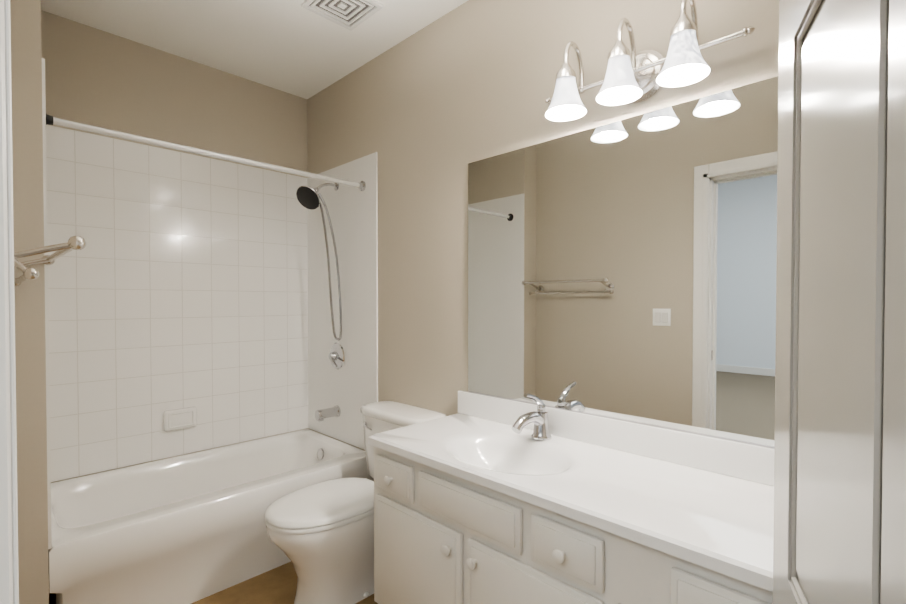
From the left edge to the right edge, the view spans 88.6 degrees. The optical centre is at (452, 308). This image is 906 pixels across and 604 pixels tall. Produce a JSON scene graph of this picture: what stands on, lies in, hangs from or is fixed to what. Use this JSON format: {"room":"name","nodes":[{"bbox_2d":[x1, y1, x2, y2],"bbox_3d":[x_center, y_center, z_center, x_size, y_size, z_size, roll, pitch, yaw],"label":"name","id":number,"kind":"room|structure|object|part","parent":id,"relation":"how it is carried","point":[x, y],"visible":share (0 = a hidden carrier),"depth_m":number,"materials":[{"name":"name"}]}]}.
{"room":"bathroom","nodes":[
{"label":"bathroom","id":0,"kind":"room"},
{"bbox_2d":[10,0,48,603],"bbox_3d":[-1.771,-0.074,1.849,0.800,2.680,0.160,1,1,44],"label":"wall","id":1,"kind":"structure","parent":0,"point":[28,203],"depth_m":1.60,"materials":[{"name":"paint"}]},
{"bbox_2d":[42,58,51,548],"bbox_3d":[-1.709,-0.015,1.907,0.791,1.720,0.009,1,1,44],"label":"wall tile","id":2,"kind":"structure","parent":1,"relation":"attached to","point":[46,307],"depth_m":1.63,"materials":[{"name":"white tile"}]},
{"bbox_2d":[41,10,308,482],"bbox_3d":[-1.641,-0.086,2.639,0.120,2.680,1.710,1,1,44],"label":"wall","id":3,"kind":"structure","parent":0,"point":[99,78],"depth_m":2.58,"materials":[{"name":"paint"}]},
{"bbox_2d":[46,125,307,481],"bbox_3d":[-1.497,-0.027,2.695,0.009,1.720,1.430,1,1,44],"label":"wall tile","id":4,"kind":"structure","parent":3,"relation":"attached to","point":[179,280],"depth_m":2.59,"materials":[{"name":"white tile"}]},
{"bbox_2d":[164,407,196,431],"bbox_3d":[-1.540,0.624,2.628,0.036,0.115,0.165,1,1,44],"label":"soap dish","id":5,"kind":"object","parent":4,"relation":"attached to","point":[181,418],"visible":1,"depth_m":2.62,"materials":[{"name":"white ceramic"}]},
{"bbox_2d":[41,0,467,98],"bbox_3d":[-0.363,-1.458,1.449,3.580,0.100,1.830,1,1,44],"label":"ceiling","id":6,"kind":"structure","parent":0,"point":[293,47],"depth_m":2.38,"materials":[{"name":"paint"}]},
{"bbox_2d":[301,0,382,30],"bbox_3d":[-0.516,-1.412,2.166,0.270,0.012,0.270,1,1,44],"label":"ceiling vent","id":7,"kind":"object","parent":6,"relation":"in","point":[350,15],"visible":1,"depth_m":2.19,"materials":[{"name":"white plastic"}]},
{"bbox_2d":[191,562,377,603],"bbox_3d":[-0.363,1.322,1.492,3.580,0.100,1.830,1,1,44],"label":"floor","id":8,"kind":"structure","parent":0,"point":[277,585],"depth_m":2.07,"materials":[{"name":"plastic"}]},
{"bbox_2d":[48,429,373,603],"bbox_3d":[-1.214,1.047,2.427,0.789,0.420,1.417,1,1,44],"label":"bathtub","id":9,"kind":"object","parent":8,"relation":"on","point":[187,529],"visible":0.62,"depth_m":2.13,"materials":[{"name":"white ceramic"}]},
{"bbox_2d":[265,401,445,603],"bbox_3d":[-0.457,0.885,2.134,0.488,0.754,0.793,1,1,44],"label":"toilet","id":10,"kind":"object","parent":8,"relation":"on","point":[321,535],"visible":0.62,"depth_m":1.94,"materials":[{"name":"white ceramic"}]},
{"bbox_3d":[-0.547,0.842,2.041,0.392,0.041,0.534,1,1,44],"label":"lid seat","id":11,"kind":"part","parent":10,"relation":"part of","materials":[{"name":"white plastic"}]},
{"bbox_3d":[-0.549,0.865,2.039,0.392,0.022,0.529,1,1,44],"label":"seat","id":12,"kind":"part","parent":10,"relation":"part of","materials":[{"name":"white plastic"}]},
{"bbox_3d":[-0.431,0.596,2.349,0.083,0.028,0.021,1,1,44],"label":"lever","id":13,"kind":"part","parent":10,"relation":"part of","materials":[{"name":"silver metal"}]},
{"bbox_3d":[-0.257,0.710,2.335,0.464,0.327,0.204,1,1,44],"label":"tank","id":14,"kind":"part","parent":10,"relation":"part of","materials":[{"name":"white ceramic"}]},
{"bbox_3d":[-0.257,0.526,2.332,0.488,0.042,0.222,1,1,44],"label":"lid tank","id":15,"kind":"part","parent":10,"relation":"part of","materials":[{"name":"white ceramic"}]},
{"bbox_2d":[368,390,773,603],"bbox_3d":[0.423,0.794,1.437,1.630,0.958,0.552,1,1,44],"label":"bathroom vanity","id":16,"kind":"object","parent":8,"relation":"on","point":[482,499],"visible":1,"depth_m":1.39,"materials":[{"name":"paint"}]},
{"bbox_2d":[512,393,551,439],"bbox_3d":[0.293,0.404,1.741,0.078,0.187,0.213,1,1,44],"label":"faucet","id":17,"kind":"object","parent":16,"relation":"on","point":[539,417],"depth_m":1.76,"materials":[{"name":"silver metal"}]},
{"bbox_3d":[-0.276,0.262,0.193,1.120,2.060,0.124,1,1,44],"label":"door frame","id":18,"kind":"structure","parent":8,"relation":"on","visible":0},
{"bbox_2d":[0,0,18,603],"bbox_3d":[-0.222,0.223,0.248,1.274,2.137,0.031,1,1,44],"label":"door frame","id":19,"kind":"structure","parent":18,"relation":"attached to","point":[9,580],"depth_m":0.64,"materials":[{"name":"white wood"}]},
{"bbox_2d":[773,0,905,603],"bbox_3d":[0.365,0.268,0.351,0.035,2.028,1.040,0,1,25],"label":"door leaf","id":20,"kind":"structure","parent":18,"relation":"attached to","point":[840,462],"depth_m":0.52,"materials":[{"name":"grey wood"}]},
{"bbox_2d":[307,0,778,450],"bbox_3d":[0.235,-0.077,2.082,3.580,2.680,0.120,1,1,44],"label":"wall","id":21,"kind":"structure","parent":0,"point":[429,112],"depth_m":2.22,"materials":[{"name":"paint"}]},
{"bbox_2d":[307,152,377,449],"bbox_3d":[-0.714,-0.031,2.922,0.791,1.720,0.009,1,1,44],"label":"wall","id":22,"kind":"structure","parent":21,"relation":"attached to","point":[349,388],"depth_m":2.86,"materials":[{"name":"white tile"}]},
{"bbox_2d":[46,114,365,190],"bbox_3d":[-1.022,-0.710,2.218,0.060,0.060,1.411,1,1,44],"label":"rail","id":23,"kind":"object","parent":22,"relation":"attached to","point":[52,120],"visible":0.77,"depth_m":2.06,"materials":[{"name":"white metal"}]},
{"bbox_2d":[296,183,344,421],"bbox_3d":[-0.802,-0.053,2.824,0.219,1.488,0.255,1,1,44],"label":"fittings","id":24,"kind":"object","parent":22,"relation":"attached to","point":[308,197],"visible":1,"depth_m":2.84,"materials":[{"name":"silver metal"}]},
{"bbox_3d":[-0.795,-0.728,2.856,0.034,0.105,0.185,1,1,44],"label":"arm","id":25,"kind":"part","parent":24,"relation":"part of"},
{"bbox_3d":[-0.782,0.652,2.891,0.072,0.076,0.145,1,1,44],"label":"spout","id":26,"kind":"part","parent":24,"relation":"part of","materials":[{"name":"silver metal"}]},
{"bbox_3d":[-0.738,0.327,2.880,0.086,0.069,0.025,1,1,44],"label":"lever","id":27,"kind":"part","parent":24,"relation":"part of","materials":[{"name":"silver metal"}]},
{"bbox_2d":[468,76,778,447],"bbox_3d":[0.616,-0.133,1.615,1.524,1.054,0.006,1,1,44],"label":"mirror glass","id":28,"kind":"object","parent":21,"relation":"attached to","point":[624,269],"depth_m":1.59,"materials":[{"name":"silver mirror"}]},
{"bbox_3d":[0.616,0.391,1.624,1.524,0.005,0.006,1,1,44],"label":"mirror glass edge","id":29,"kind":"part","parent":28,"relation":"part of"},
{"bbox_2d":[545,0,754,120],"bbox_3d":[0.558,-0.802,1.500,0.690,0.263,0.238,1,1,44],"label":"sconce","id":30,"kind":"object","parent":21,"relation":"attached to","point":[633,76],"visible":1,"depth_m":1.46,"materials":[{"name":"white glass"}]},
{"bbox_3d":[-1.415,-0.065,1.305,2.070,2.680,0.120,1,1,44],"label":"wall","id":31,"kind":"structure","parent":0,"visible":0},
{"bbox_2d":[14,236,85,285],"bbox_3d":[-1.229,-0.128,1.337,0.716,0.112,0.188,1,1,44],"label":"towel rail","id":32,"kind":"object","parent":31,"relation":"attached to","point":[74,243],"visible":0.85,"depth_m":1.15,"materials":[{"name":"silver metal"}]}
]}

